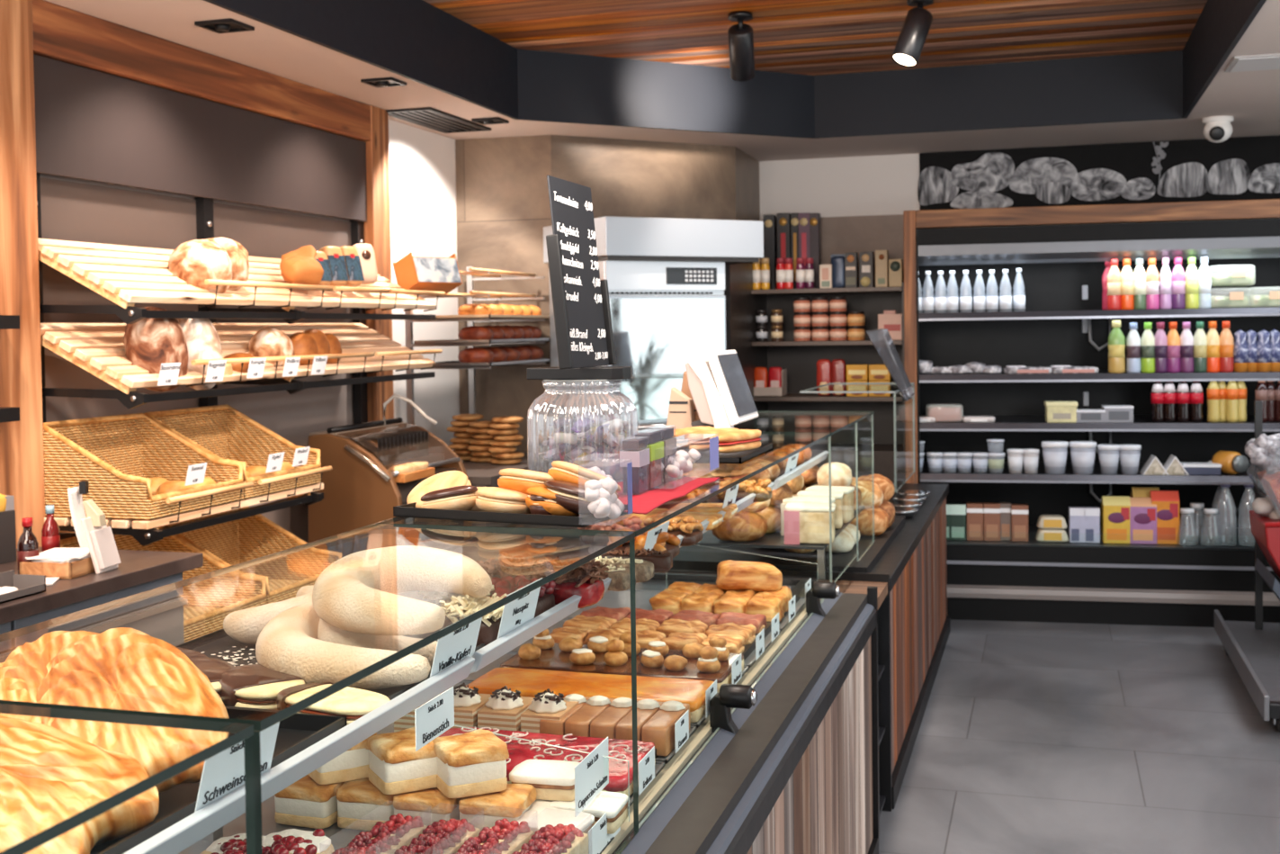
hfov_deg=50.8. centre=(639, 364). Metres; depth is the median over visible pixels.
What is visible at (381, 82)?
recessed light
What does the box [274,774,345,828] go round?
slice
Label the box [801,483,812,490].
bread roll
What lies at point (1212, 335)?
juice bottle
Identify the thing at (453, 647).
price card
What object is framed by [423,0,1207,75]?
ceiling
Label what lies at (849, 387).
carton
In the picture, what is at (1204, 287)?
juice bottle
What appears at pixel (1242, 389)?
drink bottle
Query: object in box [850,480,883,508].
bread roll
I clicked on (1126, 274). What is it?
juice bottle
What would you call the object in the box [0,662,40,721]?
palmier
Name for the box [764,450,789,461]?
bread roll
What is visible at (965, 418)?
pack
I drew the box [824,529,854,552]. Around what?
bread roll
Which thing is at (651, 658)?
cream puff
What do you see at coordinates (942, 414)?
tub
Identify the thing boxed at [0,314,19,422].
wall rack
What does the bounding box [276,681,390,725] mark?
biscuit
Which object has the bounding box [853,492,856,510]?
bread roll
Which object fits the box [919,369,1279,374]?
shelf
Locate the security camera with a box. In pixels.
[1202,115,1233,143]
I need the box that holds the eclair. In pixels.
[420,484,478,510]
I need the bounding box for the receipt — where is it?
[0,586,17,594]
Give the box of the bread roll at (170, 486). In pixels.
[156,480,192,494]
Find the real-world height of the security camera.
0.127 m
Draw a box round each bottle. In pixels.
[17,517,38,573]
[41,504,60,551]
[915,271,922,313]
[921,270,934,313]
[934,270,947,313]
[946,270,958,312]
[959,269,972,312]
[973,269,985,312]
[985,269,998,312]
[999,268,1011,308]
[1012,268,1025,311]
[1101,261,1110,310]
[1107,258,1120,310]
[1107,320,1125,373]
[1120,258,1133,309]
[1126,322,1140,373]
[1133,258,1146,309]
[1140,322,1154,373]
[1145,258,1159,309]
[1151,381,1163,421]
[1154,322,1167,372]
[1159,257,1172,309]
[1163,381,1176,421]
[1166,322,1180,372]
[1171,257,1185,308]
[1176,381,1190,421]
[1176,507,1198,545]
[1180,322,1193,372]
[1184,256,1199,308]
[1186,501,1208,541]
[1190,381,1203,421]
[1193,321,1207,372]
[1198,256,1211,308]
[1199,508,1221,545]
[1206,321,1219,372]
[1207,381,1219,421]
[1211,487,1233,541]
[1215,484,1236,545]
[1217,381,1226,421]
[1219,321,1234,372]
[1226,380,1238,421]
[1235,380,1246,421]
[1237,484,1253,545]
[1254,380,1268,421]
[1265,380,1275,421]
[1274,380,1279,421]
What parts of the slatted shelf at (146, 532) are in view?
bracket arm, rod, rod, bracket arm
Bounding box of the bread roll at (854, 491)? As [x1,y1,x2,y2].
[849,483,861,506]
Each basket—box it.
[43,412,243,519]
[60,525,266,642]
[143,403,321,498]
[163,506,341,603]
[1249,510,1279,577]
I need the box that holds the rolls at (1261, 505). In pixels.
[1251,497,1279,519]
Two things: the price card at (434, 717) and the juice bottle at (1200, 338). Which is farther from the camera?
the juice bottle at (1200, 338)
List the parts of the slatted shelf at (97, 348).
bracket arm, bracket arm, rod, rod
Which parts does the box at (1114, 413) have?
lid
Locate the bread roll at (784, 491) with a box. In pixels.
[769,483,792,505]
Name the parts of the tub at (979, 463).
lid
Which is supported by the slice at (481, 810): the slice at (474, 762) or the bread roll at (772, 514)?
the slice at (474, 762)
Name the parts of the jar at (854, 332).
lid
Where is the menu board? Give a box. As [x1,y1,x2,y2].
[546,175,616,369]
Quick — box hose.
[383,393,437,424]
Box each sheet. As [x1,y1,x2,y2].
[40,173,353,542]
[67,480,89,547]
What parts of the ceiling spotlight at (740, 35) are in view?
stem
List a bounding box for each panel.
[33,53,366,221]
[40,177,352,322]
[660,568,892,814]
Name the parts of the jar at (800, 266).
lid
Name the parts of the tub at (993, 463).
lid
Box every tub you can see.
[917,451,924,472]
[925,403,963,421]
[926,451,943,470]
[942,451,957,470]
[956,451,972,470]
[972,451,988,471]
[986,438,1004,450]
[986,451,1005,470]
[1006,447,1023,473]
[1022,447,1039,473]
[1041,440,1068,474]
[1069,440,1096,474]
[1097,443,1119,474]
[1118,443,1141,474]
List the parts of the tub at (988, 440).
lid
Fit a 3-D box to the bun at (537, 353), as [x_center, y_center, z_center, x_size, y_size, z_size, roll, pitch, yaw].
[-0.599,-0.059,7.150,0.170,0.087,0.158,0,2,17]
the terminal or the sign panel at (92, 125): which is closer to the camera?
the terminal
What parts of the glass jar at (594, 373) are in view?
lid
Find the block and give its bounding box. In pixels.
[0,492,16,563]
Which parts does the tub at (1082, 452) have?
lid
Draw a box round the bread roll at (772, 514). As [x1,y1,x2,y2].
[754,505,780,533]
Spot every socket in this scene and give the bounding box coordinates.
[1082,285,1088,299]
[1082,318,1088,332]
[1083,391,1089,405]
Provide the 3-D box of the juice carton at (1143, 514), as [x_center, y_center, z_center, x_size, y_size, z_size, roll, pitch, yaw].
[2.600,0.806,6.991,0.135,0.235,0.092,0,2,12]
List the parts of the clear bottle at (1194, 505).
lid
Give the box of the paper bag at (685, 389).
[680,371,699,420]
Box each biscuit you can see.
[176,646,206,658]
[189,656,234,698]
[218,663,305,709]
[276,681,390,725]
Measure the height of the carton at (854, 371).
0.092 m
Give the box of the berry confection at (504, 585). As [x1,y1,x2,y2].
[487,573,555,617]
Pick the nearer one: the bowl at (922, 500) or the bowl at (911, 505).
the bowl at (911, 505)
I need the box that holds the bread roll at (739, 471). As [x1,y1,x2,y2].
[731,464,770,483]
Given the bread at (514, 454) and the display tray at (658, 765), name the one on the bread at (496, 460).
the bread at (514, 454)
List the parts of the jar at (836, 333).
lid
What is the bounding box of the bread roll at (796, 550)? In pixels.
[785,548,814,553]
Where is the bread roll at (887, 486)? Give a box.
[855,474,894,500]
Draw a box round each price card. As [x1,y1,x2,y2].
[157,362,180,385]
[184,462,206,485]
[194,721,279,812]
[205,359,226,382]
[246,357,266,378]
[265,451,284,473]
[282,356,300,376]
[292,446,310,465]
[310,355,327,374]
[414,686,454,751]
[429,608,483,677]
[497,577,542,638]
[574,736,608,816]
[588,812,620,853]
[638,745,654,795]
[644,520,669,550]
[674,709,689,752]
[705,679,716,717]
[722,483,739,508]
[731,653,742,683]
[755,627,764,660]
[771,612,778,641]
[784,452,799,474]
[788,594,795,622]
[805,577,811,603]
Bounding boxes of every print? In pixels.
[315,259,332,281]
[327,254,349,280]
[344,255,364,280]
[755,380,764,386]
[770,380,778,386]
[1081,412,1100,420]
[1109,411,1128,420]
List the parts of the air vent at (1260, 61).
panel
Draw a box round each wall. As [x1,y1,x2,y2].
[388,118,459,450]
[455,134,760,451]
[759,153,1264,228]
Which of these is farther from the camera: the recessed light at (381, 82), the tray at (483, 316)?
the tray at (483, 316)
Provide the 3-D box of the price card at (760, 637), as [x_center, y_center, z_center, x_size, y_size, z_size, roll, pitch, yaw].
[0.272,0.633,3.052,0.002,0.052,0.090,0,2,17]
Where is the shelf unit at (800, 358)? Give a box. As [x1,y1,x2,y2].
[725,262,905,483]
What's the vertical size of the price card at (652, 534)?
0.062 m
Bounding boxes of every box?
[392,251,462,295]
[1035,528,1068,541]
[1037,514,1066,528]
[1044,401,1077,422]
[1076,408,1105,422]
[1101,404,1133,422]
[1180,462,1221,474]
[1210,264,1255,286]
[1211,286,1253,308]
[1240,286,1279,307]
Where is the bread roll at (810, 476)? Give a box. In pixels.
[801,465,819,483]
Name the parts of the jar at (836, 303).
lid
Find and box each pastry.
[577,515,642,546]
[607,528,680,557]
[639,515,703,546]
[649,589,689,614]
[656,487,709,509]
[664,581,701,594]
[680,590,719,613]
[694,582,727,597]
[713,590,751,614]
[716,476,772,501]
[716,559,782,591]
[726,589,759,597]
[745,593,784,622]
[755,585,792,613]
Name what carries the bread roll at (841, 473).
on the bread roll at (854, 496)
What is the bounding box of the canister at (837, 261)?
[830,253,844,287]
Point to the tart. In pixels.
(586, 580)
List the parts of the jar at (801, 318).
lid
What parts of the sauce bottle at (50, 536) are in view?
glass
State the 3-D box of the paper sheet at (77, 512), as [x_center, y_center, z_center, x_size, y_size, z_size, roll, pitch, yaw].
[-1.573,0.443,3.837,0.060,0.225,0.120,-1,2,-3]
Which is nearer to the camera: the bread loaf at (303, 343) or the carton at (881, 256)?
the bread loaf at (303, 343)
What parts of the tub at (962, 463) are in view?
lid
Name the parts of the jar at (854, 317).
lid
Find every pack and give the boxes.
[584,462,632,519]
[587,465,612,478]
[619,438,649,492]
[634,431,663,488]
[649,427,676,482]
[661,436,718,478]
[916,359,932,374]
[919,415,936,422]
[930,366,953,374]
[948,364,973,374]
[961,415,995,422]
[965,361,985,373]
[982,365,1002,373]
[1002,365,1051,374]
[1050,365,1098,373]
[1139,454,1169,474]
[1162,454,1189,474]
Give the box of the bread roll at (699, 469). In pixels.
[682,463,716,485]
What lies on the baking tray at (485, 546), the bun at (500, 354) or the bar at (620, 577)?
the bar at (620, 577)
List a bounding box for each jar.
[526,366,637,480]
[751,258,760,289]
[755,309,767,325]
[755,325,767,341]
[760,258,769,289]
[770,309,782,325]
[770,325,783,340]
[776,258,784,288]
[784,258,793,288]
[793,297,810,312]
[793,312,810,326]
[793,326,811,340]
[796,258,805,288]
[805,258,814,288]
[811,296,828,312]
[811,312,829,326]
[811,326,829,340]
[829,296,846,311]
[829,311,847,326]
[829,326,847,340]
[847,311,865,325]
[847,325,865,340]
[1211,449,1249,474]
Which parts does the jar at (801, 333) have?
lid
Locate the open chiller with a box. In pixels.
[915,218,1279,626]
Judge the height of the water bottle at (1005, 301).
0.225 m
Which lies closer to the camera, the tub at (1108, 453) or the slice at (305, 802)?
the slice at (305, 802)
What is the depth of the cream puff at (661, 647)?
2.92 m
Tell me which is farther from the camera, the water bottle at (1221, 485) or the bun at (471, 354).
the water bottle at (1221, 485)
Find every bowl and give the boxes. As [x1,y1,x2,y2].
[893,498,925,502]
[894,504,921,508]
[895,510,917,518]
[897,492,929,496]
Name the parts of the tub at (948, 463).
lid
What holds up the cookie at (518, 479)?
on the tray at (407, 510)
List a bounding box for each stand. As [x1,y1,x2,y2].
[80,499,120,573]
[1214,400,1279,731]
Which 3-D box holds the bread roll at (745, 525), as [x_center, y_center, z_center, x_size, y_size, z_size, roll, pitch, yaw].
[0.300,0.483,4.084,0.174,0.091,0.127,0,2,17]
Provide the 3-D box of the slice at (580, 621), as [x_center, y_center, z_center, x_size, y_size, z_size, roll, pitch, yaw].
[-0.120,0.639,3.264,0.119,0.052,0.106,0,2,20]
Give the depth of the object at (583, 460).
2.67 m
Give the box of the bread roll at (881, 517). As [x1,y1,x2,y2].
[850,506,889,536]
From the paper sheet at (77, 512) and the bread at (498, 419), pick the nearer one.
the paper sheet at (77, 512)
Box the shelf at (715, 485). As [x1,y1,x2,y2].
[698,461,805,489]
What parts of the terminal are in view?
screen glass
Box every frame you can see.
[0,0,393,548]
[903,198,1279,483]
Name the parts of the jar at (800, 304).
lid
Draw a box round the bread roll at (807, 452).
[780,443,812,461]
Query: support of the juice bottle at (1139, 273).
on the open chiller
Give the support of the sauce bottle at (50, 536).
on the countertop at (160, 615)
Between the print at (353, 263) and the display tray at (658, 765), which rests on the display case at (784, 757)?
the display tray at (658, 765)
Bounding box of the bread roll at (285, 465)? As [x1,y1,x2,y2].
[266,461,294,472]
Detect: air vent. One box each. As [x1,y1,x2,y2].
[385,107,491,133]
[1224,53,1279,72]
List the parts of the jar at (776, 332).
lid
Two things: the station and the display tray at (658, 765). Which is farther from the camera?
the station
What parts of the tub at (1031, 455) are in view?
lid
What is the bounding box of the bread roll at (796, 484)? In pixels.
[787,474,804,493]
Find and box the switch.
[405,517,412,531]
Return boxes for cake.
[262,828,334,853]
[438,725,655,796]
[465,667,714,722]
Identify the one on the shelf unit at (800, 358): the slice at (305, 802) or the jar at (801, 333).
the jar at (801, 333)
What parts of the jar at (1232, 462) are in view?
lid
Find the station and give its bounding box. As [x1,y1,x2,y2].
[799,328,915,492]
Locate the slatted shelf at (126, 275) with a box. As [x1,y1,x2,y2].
[37,238,445,323]
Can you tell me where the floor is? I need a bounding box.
[878,618,1279,853]
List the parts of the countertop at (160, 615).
grip rail, drawer, drawer, drawer, drawer, grip rail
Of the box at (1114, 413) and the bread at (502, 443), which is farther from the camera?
the box at (1114, 413)
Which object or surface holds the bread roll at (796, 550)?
on the counter at (913, 550)
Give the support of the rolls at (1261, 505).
in the basket at (1266, 530)
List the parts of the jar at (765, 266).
lid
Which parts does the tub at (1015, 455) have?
lid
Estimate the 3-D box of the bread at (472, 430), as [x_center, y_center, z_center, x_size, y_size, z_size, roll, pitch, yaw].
[-0.792,0.330,6.756,0.142,0.032,0.149,0,2,29]
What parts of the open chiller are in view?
panel, price rail, tray glass, price rail, cord, panel, price rail, price rail, cord, cord, rail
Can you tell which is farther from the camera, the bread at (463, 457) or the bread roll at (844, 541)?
the bread at (463, 457)
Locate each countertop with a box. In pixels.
[0,546,203,662]
[462,451,553,537]
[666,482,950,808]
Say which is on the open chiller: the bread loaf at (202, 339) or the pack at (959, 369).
the pack at (959, 369)
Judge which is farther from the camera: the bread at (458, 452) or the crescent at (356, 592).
the bread at (458, 452)
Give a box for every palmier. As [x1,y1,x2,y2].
[0,630,98,725]
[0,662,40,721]
[0,715,159,853]
[35,626,228,792]
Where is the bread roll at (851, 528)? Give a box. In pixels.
[843,523,859,544]
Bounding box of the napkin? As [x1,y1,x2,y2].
[616,475,719,514]
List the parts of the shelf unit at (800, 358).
panel, panel, panel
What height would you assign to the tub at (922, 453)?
0.105 m
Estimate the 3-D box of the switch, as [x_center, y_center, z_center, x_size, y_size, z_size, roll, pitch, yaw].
[-0.938,0.644,5.477,0.005,0.060,0.060,0,2,17]
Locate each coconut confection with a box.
[417,584,494,620]
[439,592,506,645]
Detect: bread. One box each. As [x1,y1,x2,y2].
[447,425,470,432]
[448,442,472,449]
[449,437,474,443]
[450,420,477,426]
[452,413,483,420]
[453,431,474,437]
[453,448,472,455]
[456,454,474,460]
[465,427,493,433]
[467,444,493,451]
[468,420,493,428]
[469,438,496,445]
[469,456,493,462]
[470,450,492,456]
[472,433,493,438]
[486,428,519,435]
[488,446,516,453]
[489,422,519,429]
[489,440,521,447]
[490,457,521,465]
[491,416,523,422]
[491,451,524,458]
[492,433,523,440]
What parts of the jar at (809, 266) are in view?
lid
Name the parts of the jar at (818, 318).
lid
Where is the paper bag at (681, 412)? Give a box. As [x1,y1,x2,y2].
[666,386,694,429]
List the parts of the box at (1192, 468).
lid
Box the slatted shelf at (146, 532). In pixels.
[44,465,332,546]
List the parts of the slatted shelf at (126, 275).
bracket arm, bracket arm, rod, rod, rod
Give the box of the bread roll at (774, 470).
[744,458,779,481]
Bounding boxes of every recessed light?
[194,17,254,33]
[360,77,406,88]
[471,116,509,125]
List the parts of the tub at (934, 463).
lid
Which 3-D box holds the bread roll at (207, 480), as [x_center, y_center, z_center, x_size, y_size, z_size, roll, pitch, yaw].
[-1.464,0.409,4.479,0.100,0.075,0.122,0,2,17]
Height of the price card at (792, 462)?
0.058 m
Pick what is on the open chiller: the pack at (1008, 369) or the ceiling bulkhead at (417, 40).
the pack at (1008, 369)
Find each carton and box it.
[762,214,777,289]
[776,212,790,264]
[790,212,798,288]
[797,212,810,266]
[809,212,821,287]
[819,264,832,287]
[844,252,858,287]
[846,364,868,380]
[846,380,868,396]
[859,251,874,286]
[868,364,891,380]
[868,379,892,396]
[875,250,888,286]
[877,313,902,340]
[883,310,896,313]
[888,259,903,286]
[946,502,950,539]
[949,502,966,540]
[966,501,983,540]
[983,502,1000,540]
[999,501,1011,540]
[1011,503,1028,541]
[1068,506,1085,542]
[1083,506,1100,542]
[1100,495,1130,543]
[1129,496,1156,544]
[1130,486,1159,497]
[1149,490,1179,544]
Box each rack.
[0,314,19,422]
[404,266,546,424]
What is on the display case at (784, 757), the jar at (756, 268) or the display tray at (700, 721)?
the display tray at (700, 721)
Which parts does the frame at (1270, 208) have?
post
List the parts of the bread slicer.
panel, plate, arm, handle, control panel, panel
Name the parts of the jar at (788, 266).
lid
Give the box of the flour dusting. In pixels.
[201,645,258,665]
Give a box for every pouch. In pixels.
[352,242,377,284]
[1233,329,1248,372]
[1245,329,1257,372]
[1256,329,1271,372]
[1269,329,1279,371]
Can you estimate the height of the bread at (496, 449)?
0.034 m
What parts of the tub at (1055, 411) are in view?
lid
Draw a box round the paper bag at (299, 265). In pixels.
[279,244,323,285]
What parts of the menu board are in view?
holder post, holder post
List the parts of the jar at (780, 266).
lid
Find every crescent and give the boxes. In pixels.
[223,585,313,644]
[255,600,430,689]
[312,545,492,635]
[317,617,437,665]
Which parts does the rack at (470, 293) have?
cross arm, cross arm, cross arm, cross arm, cross arm, cross arm, cross arm, cross arm, cross arm, cross arm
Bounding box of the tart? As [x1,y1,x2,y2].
[527,555,608,608]
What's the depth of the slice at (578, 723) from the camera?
2.42 m
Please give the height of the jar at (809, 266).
0.181 m
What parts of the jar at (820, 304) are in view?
lid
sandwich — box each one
[780,495,835,535]
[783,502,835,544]
[796,490,843,528]
[805,485,854,522]
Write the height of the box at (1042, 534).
0.066 m
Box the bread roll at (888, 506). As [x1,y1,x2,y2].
[877,500,895,527]
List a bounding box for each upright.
[35,172,46,422]
[194,196,217,406]
[349,219,367,423]
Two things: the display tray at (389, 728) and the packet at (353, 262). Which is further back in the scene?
the packet at (353, 262)
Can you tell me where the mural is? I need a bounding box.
[917,134,1279,210]
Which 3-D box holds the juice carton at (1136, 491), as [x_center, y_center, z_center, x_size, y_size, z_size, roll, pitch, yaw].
[2.656,0.783,7.091,0.135,0.275,0.092,0,2,12]
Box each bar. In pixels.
[585,555,654,581]
[598,546,672,572]
[603,563,635,590]
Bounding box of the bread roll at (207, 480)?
[184,475,215,487]
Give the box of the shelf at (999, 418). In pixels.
[919,414,1279,422]
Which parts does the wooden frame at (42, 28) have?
post, post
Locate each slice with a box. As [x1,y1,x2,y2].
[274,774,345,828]
[307,732,376,784]
[331,813,427,853]
[335,777,397,830]
[365,725,438,794]
[392,787,462,825]
[393,690,444,732]
[393,817,480,853]
[432,728,509,797]
[451,682,490,727]
[452,817,533,853]
[458,782,537,831]
[477,685,536,731]
[509,759,580,800]
[512,823,588,853]
[515,806,594,834]
[520,688,579,732]
[527,798,555,810]
[539,693,590,734]
[549,626,590,643]
[550,790,628,833]
[563,614,617,629]
[564,695,615,736]
[580,605,630,620]
[582,627,627,644]
[590,697,639,738]
[602,508,670,525]
[609,617,660,631]
[615,698,663,741]
[626,608,673,624]
[635,629,665,647]
[641,699,690,756]
[651,511,723,529]
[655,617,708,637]
[660,631,707,649]
[668,608,720,627]
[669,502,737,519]
[700,633,744,653]
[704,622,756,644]
[715,611,766,633]
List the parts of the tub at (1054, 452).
lid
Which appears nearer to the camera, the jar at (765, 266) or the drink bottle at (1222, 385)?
the drink bottle at (1222, 385)
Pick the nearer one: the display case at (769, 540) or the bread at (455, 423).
the display case at (769, 540)
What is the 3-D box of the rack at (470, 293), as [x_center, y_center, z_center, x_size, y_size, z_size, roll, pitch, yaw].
[-0.830,-0.016,6.856,0.440,1.004,0.840,0,2,17]
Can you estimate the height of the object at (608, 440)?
0.036 m
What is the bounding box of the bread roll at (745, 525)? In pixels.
[711,510,768,541]
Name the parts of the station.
raised lid, guard post, hinge arm, guard glass, hinge arm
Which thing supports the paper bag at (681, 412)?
on the display case at (784, 757)
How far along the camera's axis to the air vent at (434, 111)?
6.65 m
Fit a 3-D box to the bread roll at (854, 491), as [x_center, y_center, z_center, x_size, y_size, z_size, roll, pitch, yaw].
[0.709,0.462,4.753,0.148,0.088,0.118,-2,2,-29]
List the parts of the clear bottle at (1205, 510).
lid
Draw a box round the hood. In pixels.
[543,215,763,265]
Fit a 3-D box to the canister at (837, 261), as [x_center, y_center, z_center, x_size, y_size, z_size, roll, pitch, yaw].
[1.176,-0.552,7.989,0.097,0.200,0.063,0,2,17]
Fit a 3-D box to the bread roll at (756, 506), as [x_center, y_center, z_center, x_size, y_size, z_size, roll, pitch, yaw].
[0.322,0.405,4.095,0.150,0.076,0.111,0,2,17]
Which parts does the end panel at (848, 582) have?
panel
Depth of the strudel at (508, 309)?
6.72 m
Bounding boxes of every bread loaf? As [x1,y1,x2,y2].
[124,306,188,391]
[168,237,249,293]
[177,310,222,390]
[215,363,232,384]
[223,352,254,381]
[248,327,295,366]
[289,331,318,365]
[303,328,330,361]
[324,333,341,363]
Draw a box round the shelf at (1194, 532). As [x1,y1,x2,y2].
[946,524,1254,549]
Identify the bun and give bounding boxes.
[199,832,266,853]
[457,325,493,340]
[457,347,493,362]
[481,325,504,339]
[484,346,507,362]
[492,325,514,339]
[495,346,519,361]
[504,324,524,339]
[506,346,532,360]
[514,325,533,338]
[519,344,543,359]
[524,324,541,338]
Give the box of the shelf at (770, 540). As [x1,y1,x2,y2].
[693,505,865,549]
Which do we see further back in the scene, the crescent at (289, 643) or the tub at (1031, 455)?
the tub at (1031, 455)
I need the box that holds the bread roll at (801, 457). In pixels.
[774,447,805,465]
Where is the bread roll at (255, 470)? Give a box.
[245,465,269,475]
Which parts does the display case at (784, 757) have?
glass, glass, price rail, glass, glass, partition glass, glass, price rail, glass, knob, panel, rail, partition glass, knob, post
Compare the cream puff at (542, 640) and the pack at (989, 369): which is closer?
the cream puff at (542, 640)
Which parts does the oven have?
handle, door, door glass, control panel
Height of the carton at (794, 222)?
0.471 m
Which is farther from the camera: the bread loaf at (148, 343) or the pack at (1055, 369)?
the pack at (1055, 369)
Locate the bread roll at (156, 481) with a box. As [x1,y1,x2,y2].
[150,476,169,495]
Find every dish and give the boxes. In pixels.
[888,500,922,508]
[892,494,926,502]
[894,506,918,518]
[896,489,930,496]
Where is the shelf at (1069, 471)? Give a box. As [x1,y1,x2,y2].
[920,461,1264,475]
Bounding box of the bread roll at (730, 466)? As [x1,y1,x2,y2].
[726,463,738,474]
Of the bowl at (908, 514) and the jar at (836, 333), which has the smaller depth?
the bowl at (908, 514)
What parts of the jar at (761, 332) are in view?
lid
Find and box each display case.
[0,431,879,853]
[693,410,874,581]
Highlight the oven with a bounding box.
[548,260,725,483]
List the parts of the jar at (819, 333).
lid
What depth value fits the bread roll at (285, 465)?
4.92 m
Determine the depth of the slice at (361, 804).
2.02 m
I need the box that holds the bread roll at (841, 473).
[816,462,851,486]
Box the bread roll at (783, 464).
[755,455,787,474]
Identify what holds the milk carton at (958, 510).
on the open chiller
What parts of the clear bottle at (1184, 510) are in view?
lid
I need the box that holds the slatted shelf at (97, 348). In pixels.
[40,322,442,409]
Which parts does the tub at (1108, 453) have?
lid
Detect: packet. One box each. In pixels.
[314,250,332,285]
[318,245,349,286]
[340,245,364,286]
[754,366,768,386]
[768,366,782,386]
[816,358,831,394]
[831,358,846,394]
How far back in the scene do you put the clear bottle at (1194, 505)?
6.97 m
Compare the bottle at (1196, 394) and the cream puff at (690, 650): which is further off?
the bottle at (1196, 394)
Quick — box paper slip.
[45,576,59,585]
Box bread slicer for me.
[308,417,472,557]
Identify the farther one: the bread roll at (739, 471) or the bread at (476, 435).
the bread at (476, 435)
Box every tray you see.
[0,569,45,603]
[19,546,95,579]
[89,707,346,853]
[174,626,485,711]
[178,795,369,853]
[376,722,696,763]
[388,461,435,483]
[393,501,627,527]
[395,532,609,605]
[413,337,549,344]
[433,358,550,366]
[435,313,549,319]
[445,680,706,727]
[461,651,749,680]
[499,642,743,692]
[501,488,740,529]
[510,617,780,667]
[564,589,805,630]
[626,760,665,809]
[673,443,772,463]
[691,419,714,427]
[753,368,787,396]
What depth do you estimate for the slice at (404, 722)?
2.49 m
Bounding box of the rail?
[601,598,821,853]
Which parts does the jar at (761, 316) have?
lid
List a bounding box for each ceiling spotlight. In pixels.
[727,10,754,81]
[891,0,933,67]
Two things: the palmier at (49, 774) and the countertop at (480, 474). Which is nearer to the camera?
the palmier at (49, 774)
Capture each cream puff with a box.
[518,643,540,659]
[532,627,554,649]
[558,636,582,652]
[569,647,595,664]
[587,635,608,652]
[602,638,627,665]
[618,630,641,656]
[640,649,663,667]
[647,640,669,655]
[663,654,688,671]
[682,642,704,658]
[696,645,720,672]
[708,635,729,661]
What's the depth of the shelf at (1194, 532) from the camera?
7.03 m
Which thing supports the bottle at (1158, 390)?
on the open chiller
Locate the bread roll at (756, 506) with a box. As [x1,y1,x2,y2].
[740,498,770,511]
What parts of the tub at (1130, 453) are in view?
lid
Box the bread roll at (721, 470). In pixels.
[716,463,727,480]
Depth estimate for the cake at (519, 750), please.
2.26 m
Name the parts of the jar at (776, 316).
lid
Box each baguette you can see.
[672,426,715,448]
[688,427,738,451]
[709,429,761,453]
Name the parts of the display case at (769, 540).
price rail, glass, glass, shelf leg, glass, glass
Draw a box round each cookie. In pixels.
[406,470,471,508]
[470,486,487,510]
[475,486,530,513]
[497,467,554,494]
[525,486,580,516]
[529,494,551,514]
[543,480,591,515]
[547,460,621,498]
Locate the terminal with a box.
[685,349,758,428]
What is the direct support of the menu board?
on the glass jar at (594, 373)
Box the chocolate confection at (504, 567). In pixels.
[476,551,538,585]
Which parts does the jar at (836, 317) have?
lid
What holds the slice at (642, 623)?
on the display tray at (750, 659)
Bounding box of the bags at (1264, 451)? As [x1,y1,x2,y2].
[1244,432,1279,474]
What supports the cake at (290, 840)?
on the display tray at (339, 836)
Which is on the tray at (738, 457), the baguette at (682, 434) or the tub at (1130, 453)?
the baguette at (682, 434)
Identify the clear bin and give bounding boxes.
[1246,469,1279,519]
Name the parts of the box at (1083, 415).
lid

